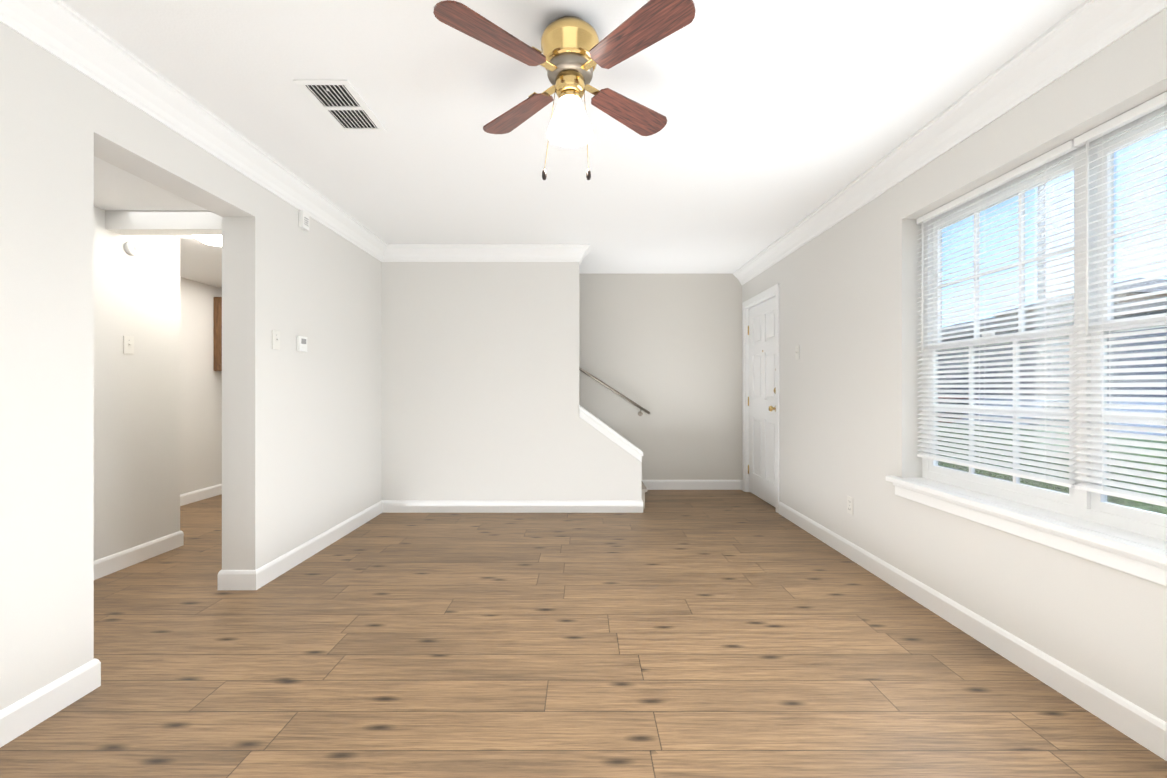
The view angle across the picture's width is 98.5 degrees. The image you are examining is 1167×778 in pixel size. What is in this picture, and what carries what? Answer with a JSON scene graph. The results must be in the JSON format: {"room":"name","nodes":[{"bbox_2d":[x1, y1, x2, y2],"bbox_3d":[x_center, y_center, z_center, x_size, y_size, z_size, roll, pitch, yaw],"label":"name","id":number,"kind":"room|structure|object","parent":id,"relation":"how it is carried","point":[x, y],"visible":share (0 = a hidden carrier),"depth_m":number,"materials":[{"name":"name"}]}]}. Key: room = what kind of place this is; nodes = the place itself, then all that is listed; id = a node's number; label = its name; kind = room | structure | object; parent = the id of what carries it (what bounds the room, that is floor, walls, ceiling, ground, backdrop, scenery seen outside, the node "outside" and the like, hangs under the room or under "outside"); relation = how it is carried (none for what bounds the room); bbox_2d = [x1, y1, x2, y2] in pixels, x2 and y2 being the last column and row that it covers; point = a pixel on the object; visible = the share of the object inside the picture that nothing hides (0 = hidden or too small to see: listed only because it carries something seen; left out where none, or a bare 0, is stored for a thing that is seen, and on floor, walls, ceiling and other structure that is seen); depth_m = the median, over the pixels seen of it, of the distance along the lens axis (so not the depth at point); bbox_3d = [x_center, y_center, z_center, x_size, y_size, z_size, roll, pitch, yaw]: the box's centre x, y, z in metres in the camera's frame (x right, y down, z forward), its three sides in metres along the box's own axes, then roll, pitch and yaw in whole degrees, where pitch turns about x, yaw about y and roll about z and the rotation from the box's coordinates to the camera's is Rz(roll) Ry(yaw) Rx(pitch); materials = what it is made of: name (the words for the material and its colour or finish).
{"room":"living room","nodes":[
{"label":"living room","id":0,"kind":"room"},
{"bbox_2d":[94,156,221,287],"bbox_3d":[-2.984,-1.198,2.252,1.870,0.214,6.770,0,0,0],"label":"ceiling","id":1,"kind":"structure","parent":0,"point":[116,188],"depth_m":2.95,"materials":[{"name":"paint"}]},
{"bbox_2d":[105,210,221,234],"bbox_3d":[-2.484,-1.033,3.127,0.869,0.115,0.120,0,0,0],"label":"header beam","id":2,"kind":"structure","parent":1,"relation":"attached to","point":[164,222],"depth_m":3.07,"materials":[{"name":"paint"}]},
{"bbox_2d":[192,235,221,246],"bbox_3d":[-2.549,-1.045,3.487,0.330,0.090,0.330,0,0,0],"label":"light","id":3,"kind":"object","parent":1,"relation":"attached to","point":[214,240],"visible":0.21,"depth_m":3.42,"materials":[{"name":"white"}]},
{"bbox_2d":[0,22,381,709],"bbox_3d":[-1.954,-0.085,2.212,0.190,2.440,6.930,0,0,0],"label":"wall","id":4,"kind":"structure","parent":0,"point":[300,448],"depth_m":1.95,"materials":[{"name":"paint"}]},
{"bbox_2d":[0,658,100,747],"bbox_3d":[-1.851,1.079,0.408,0.014,0.110,3.024,0,0,0],"label":"baseboard","id":5,"kind":"structure","parent":4,"relation":"attached to","point":[19,717],"depth_m":1.73,"materials":[{"name":"paint"}]},
{"bbox_2d":[0,0,391,261],"bbox_3d":[-1.808,-1.238,1.747,0.102,0.135,5.760,0,0,0],"label":"crown molding","id":6,"kind":"structure","parent":4,"relation":"attached to","point":[52,25],"depth_m":2.15,"materials":[{"name":"paint"}]},
{"bbox_2d":[218,570,247,589],"bbox_3d":[-2.056,1.080,4.234,0.014,0.110,2.804,0,0,0],"label":"baseboard","id":7,"kind":"structure","parent":4,"relation":"attached to","point":[227,579],"depth_m":2.83,"materials":[{"name":"paint"}]},
{"bbox_2d":[272,330,279,349],"bbox_3d":[-1.849,-0.295,3.032,0.018,0.116,0.072,0,0,0],"label":"switch plate","id":8,"kind":"object","parent":4,"relation":"attached to","point":[275,340],"visible":1,"depth_m":3.02,"materials":[{"name":"grey plastic"}]},
{"bbox_2d":[297,336,306,351],"bbox_3d":[-1.845,-0.295,3.297,0.026,0.100,0.090,0,0,0],"label":"thermostat","id":9,"kind":"object","parent":4,"relation":"attached to","point":[301,343],"visible":0.98,"depth_m":3.28,"materials":[{"name":"white plastic"}]},
{"bbox_2d":[299,211,308,230],"bbox_3d":[-1.844,-1.110,3.317,0.030,0.110,0.080,0,0,0],"label":"box","id":10,"kind":"object","parent":4,"relation":"attached to","point":[303,220],"visible":0.98,"depth_m":3.29,"materials":[{"name":"white plastic"}]},
{"bbox_2d":[248,500,383,589],"bbox_3d":[-1.852,1.080,3.714,0.014,0.110,1.764,0,0,0],"label":"baseboard","id":11,"kind":"structure","parent":4,"relation":"attached to","point":[257,578],"depth_m":3.36,"materials":[{"name":"paint"}]},
{"bbox_2d":[180,277,221,493],"bbox_3d":[-3.979,-0.085,2.311,0.120,2.440,6.890,0,0,0],"label":"wall","id":12,"kind":"structure","parent":0,"point":[200,423],"depth_m":5.12,"materials":[{"name":"paint"}]},
{"bbox_2d":[180,484,221,505],"bbox_3d":[-3.912,1.080,4.636,0.014,0.110,2.000,0,0,0],"label":"baseboard","id":13,"kind":"structure","parent":12,"relation":"attached to","point":[197,495],"depth_m":5.12,"materials":[{"name":"paint"}]},
{"bbox_2d":[382,262,641,499],"bbox_3d":[-0.662,-0.085,4.687,2.394,2.440,0.120,0,0,0],"label":"wall","id":14,"kind":"structure","parent":0,"point":[480,380],"depth_m":4.63,"materials":[{"name":"paint"}]},
{"bbox_2d":[388,244,589,263],"bbox_3d":[-0.838,-1.237,4.576,1.802,0.135,0.102,0,0,0],"label":"crown molding","id":15,"kind":"structure","parent":14,"relation":"attached to","point":[396,252],"depth_m":4.58,"materials":[{"name":"paint"}]},
{"bbox_2d":[384,500,642,512],"bbox_3d":[-0.655,1.080,4.620,2.408,0.110,0.014,0,0,0],"label":"baseboard","id":16,"kind":"structure","parent":14,"relation":"attached to","point":[390,506],"depth_m":4.61,"materials":[{"name":"paint"}]},
{"bbox_2d":[579,405,642,461],"bbox_3d":[0.254,0.413,4.687,0.586,0.522,0.180,0,0,0],"label":"trim","id":17,"kind":"structure","parent":14,"relation":"on","point":[603,428],"depth_m":4.61,"materials":[{"name":"paint"}]},
{"bbox_2d":[61,0,1085,273],"bbox_3d":[-1.044,-1.355,2.252,5.990,0.100,7.010,0,0,0],"label":"ceiling","id":18,"kind":"structure","parent":0,"point":[783,116],"depth_m":2.29,"materials":[{"name":"paint"}]},
{"bbox_2d":[293,79,385,131],"bbox_3d":[-1.109,-1.299,2.327,0.230,0.012,0.420,0,0,0],"label":"ceiling vent","id":19,"kind":"object","parent":18,"relation":"in","point":[342,105],"visible":1,"depth_m":2.30,"materials":[{"name":"white plastic"}]},
{"bbox_2d":[433,0,695,179],"bbox_3d":[-0.049,-1.028,1.827,0.806,0.555,0.806,0,0,0],"label":"ceiling fan","id":20,"kind":"object","parent":18,"relation":"attached to","point":[575,51],"visible":1,"depth_m":1.75,"materials":[{"name":"brown wood"}]},
{"bbox_2d":[0,490,1166,777],"bbox_3d":[-1.044,1.185,2.252,5.990,0.100,7.010,0,0,0],"label":"floor","id":21,"kind":"structure","parent":0,"point":[706,634],"depth_m":2.04,"materials":[{"name":"brown wood"}]},
{"bbox_2d":[94,206,179,560],"bbox_3d":[-3.419,-0.086,1.251,1.000,2.440,4.770,0,0,0],"label":"wall block","id":22,"kind":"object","parent":21,"relation":"on","point":[137,446],"visible":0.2,"depth_m":3.27,"materials":[{"name":"paint"}]},
{"bbox_2d":[123,335,133,353],"bbox_3d":[-2.910,-0.282,3.221,0.018,0.116,0.072,0,0,0],"label":"light switch","id":23,"kind":"object","parent":22,"relation":"attached to","point":[128,344],"visible":1,"depth_m":3.22,"materials":[{"name":"grey plastic"}]},
{"bbox_2d":[124,241,138,255],"bbox_3d":[-2.904,-0.905,3.236,0.028,0.094,0.094,0,0,0],"label":"smoke detector","id":24,"kind":"object","parent":22,"relation":"attached to","point":[131,248],"visible":0.96,"depth_m":3.22,"materials":[{"name":"white plastic"}]},
{"bbox_2d":[94,530,183,579],"bbox_3d":[-2.912,1.079,1.258,0.014,0.110,4.784,0,0,0],"label":"baseboard","id":25,"kind":"structure","parent":21,"relation":"on","point":[107,565],"depth_m":3.27,"materials":[{"name":"paint"}]},
{"bbox_2d":[642,482,646,508],"bbox_3d":[-0.495,0.375,5.212,2.201,1.520,0.922,0,0,0],"label":"staircase","id":26,"kind":"structure","parent":21,"relation":"on","point":[644,489],"depth_m":4.75,"materials":[{"name":"wood"}]},
{"bbox_2d":[579,274,741,479],"bbox_3d":[-0.130,-0.085,5.737,3.840,2.440,0.120,0,0,0],"label":"wall","id":27,"kind":"structure","parent":0,"point":[665,350],"depth_m":5.68,"materials":[{"name":"paint"}]},
{"bbox_2d":[579,367,649,415],"bbox_3d":[-0.241,-0.347,5.639,1.992,1.307,0.078,0,0,0],"label":"handrail","id":28,"kind":"object","parent":27,"relation":"attached to","point":[640,413],"visible":0.29,"depth_m":5.60,"materials":[{"name":"metal"}]},
{"bbox_2d":[642,480,741,489],"bbox_3d":[1.195,1.080,5.662,1.190,0.110,0.030,0,0,0],"label":"baseboard","id":29,"kind":"structure","parent":27,"relation":"attached to","point":[650,484],"depth_m":5.66,"materials":[{"name":"paint"}]},
{"bbox_2d":[742,8,1166,721],"bbox_3d":[1.871,-0.085,2.272,0.160,2.440,7.050,0,0,0],"label":"wall","id":30,"kind":"structure","parent":0,"point":[850,316],"depth_m":2.78,"materials":[{"name":"paint"}]},
{"bbox_2d":[742,283,779,512],"bbox_3d":[1.863,0.085,5.102,0.174,2.100,1.030,0,0,0],"label":"door frame","id":31,"kind":"structure","parent":30,"relation":"attached to","point":[763,296],"depth_m":5.54,"materials":[{"name":"paint"}]},
{"bbox_2d":[748,296,775,507],"bbox_3d":[1.806,0.123,5.106,0.112,2.004,0.868,0,0,0],"label":"entry door","id":32,"kind":"structure","parent":30,"relation":"in","point":[762,401],"depth_m":5.12,"materials":[{"name":"paint"}]},
{"bbox_2d":[795,345,799,359],"bbox_3d":[1.781,-0.305,4.197,0.018,0.116,0.072,0,0,0],"label":"switch plate","id":33,"kind":"object","parent":30,"relation":"attached to","point":[797,352],"visible":1,"depth_m":4.19,"materials":[{"name":"grey plastic"}]},
{"bbox_2d":[847,496,852,514],"bbox_3d":[1.786,0.780,3.367,0.008,0.116,0.072,0,0,0],"label":"electrical outlet plate","id":34,"kind":"object","parent":30,"relation":"attached to","point":[849,505],"visible":1,"depth_m":3.36,"materials":[{"name":"grey plastic"}]},
{"bbox_2d":[733,0,1166,284],"bbox_3d":[1.740,-1.238,2.273,0.102,0.135,6.810,0,0,0],"label":"crown molding","id":35,"kind":"structure","parent":30,"relation":"attached to","point":[1058,50],"depth_m":2.18,"materials":[{"name":"paint"}]},
{"bbox_2d":[779,502,1166,760],"bbox_3d":[1.784,1.079,1.719,0.014,0.110,5.705,0,0,0],"label":"baseboard","id":36,"kind":"structure","parent":30,"relation":"attached to","point":[1140,726],"depth_m":2.05,"materials":[{"name":"paint"}]},
{"bbox_2d":[886,105,1166,585],"bbox_3d":[1.850,-0.176,1.917,0.227,1.558,1.950,0,0,0],"label":"window","id":37,"kind":"structure","parent":30,"relation":"in","point":[1110,511],"depth_m":2.06,"materials":[{"name":"paint"}]},
{"bbox_2d":[916,91,1166,506],"bbox_3d":[1.873,-0.287,1.917,0.040,1.332,1.796,0,0,0],"label":"window blinds","id":38,"kind":"object","parent":37,"relation":"attached to","point":[1135,113],"visible":1,"depth_m":1.98,"materials":[{"name":"white plastic"}]},
{"bbox_3d":[-2.985,-0.085,5.696,1.870,2.440,0.120,0,0,0],"label":"wall","id":39,"kind":"structure","parent":0,"visible":0},
{"bbox_2d":[214,297,221,370],"bbox_3d":[-3.529,-0.585,5.464,0.780,0.790,0.344,0,0,0],"label":"upper cabinet","id":40,"kind":"object","parent":39,"relation":"attached to","point":[217,333],"visible":0.17,"depth_m":5.32,"materials":[{"name":"brown wood"}]},
{"label":"outside","id":41,"kind":"structure","parent":0,"visible":0},
{"bbox_3d":[60.930,1.590,29.880,117.970,0.200,180.000,0,0,0],"label":"ground","id":42,"kind":"structure","parent":41,"visible":0},
{"bbox_2d":[1112,401,1166,435],"bbox_3d":[8.620,0.826,7.169,4.200,1.320,1.770,0,0,0],"label":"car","id":43,"kind":"object","parent":42,"relation":"on","point":[1156,411],"depth_m":7.01,"materials":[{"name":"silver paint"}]},
{"bbox_2d":[1112,296,1166,397],"bbox_3d":[13.617,-0.096,22.370,6.100,3.170,35.500,0,0,0],"label":"neighboring house","id":44,"kind":"structure","parent":42,"relation":"on","point":[1145,350],"depth_m":9.67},
{"bbox_2d":[1114,437,1166,514],"bbox_3d":[5.522,1.009,9.868,1.338,0.954,16.000,0,0,0],"label":"hedge","id":45,"kind":"object","parent":42,"relation":"on","point":[1155,508],"depth_m":4.41,"materials":[{"name":"green plant"}]},
{"bbox_2d":[1119,278,1166,303],"bbox_3d":[31.915,-2.460,29.124,11.000,7.900,8.500,0,0,0],"label":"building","id":46,"kind":"structure","parent":42,"relation":"on","point":[1143,291],"depth_m":25.44,"materials":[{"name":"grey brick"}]}
]}

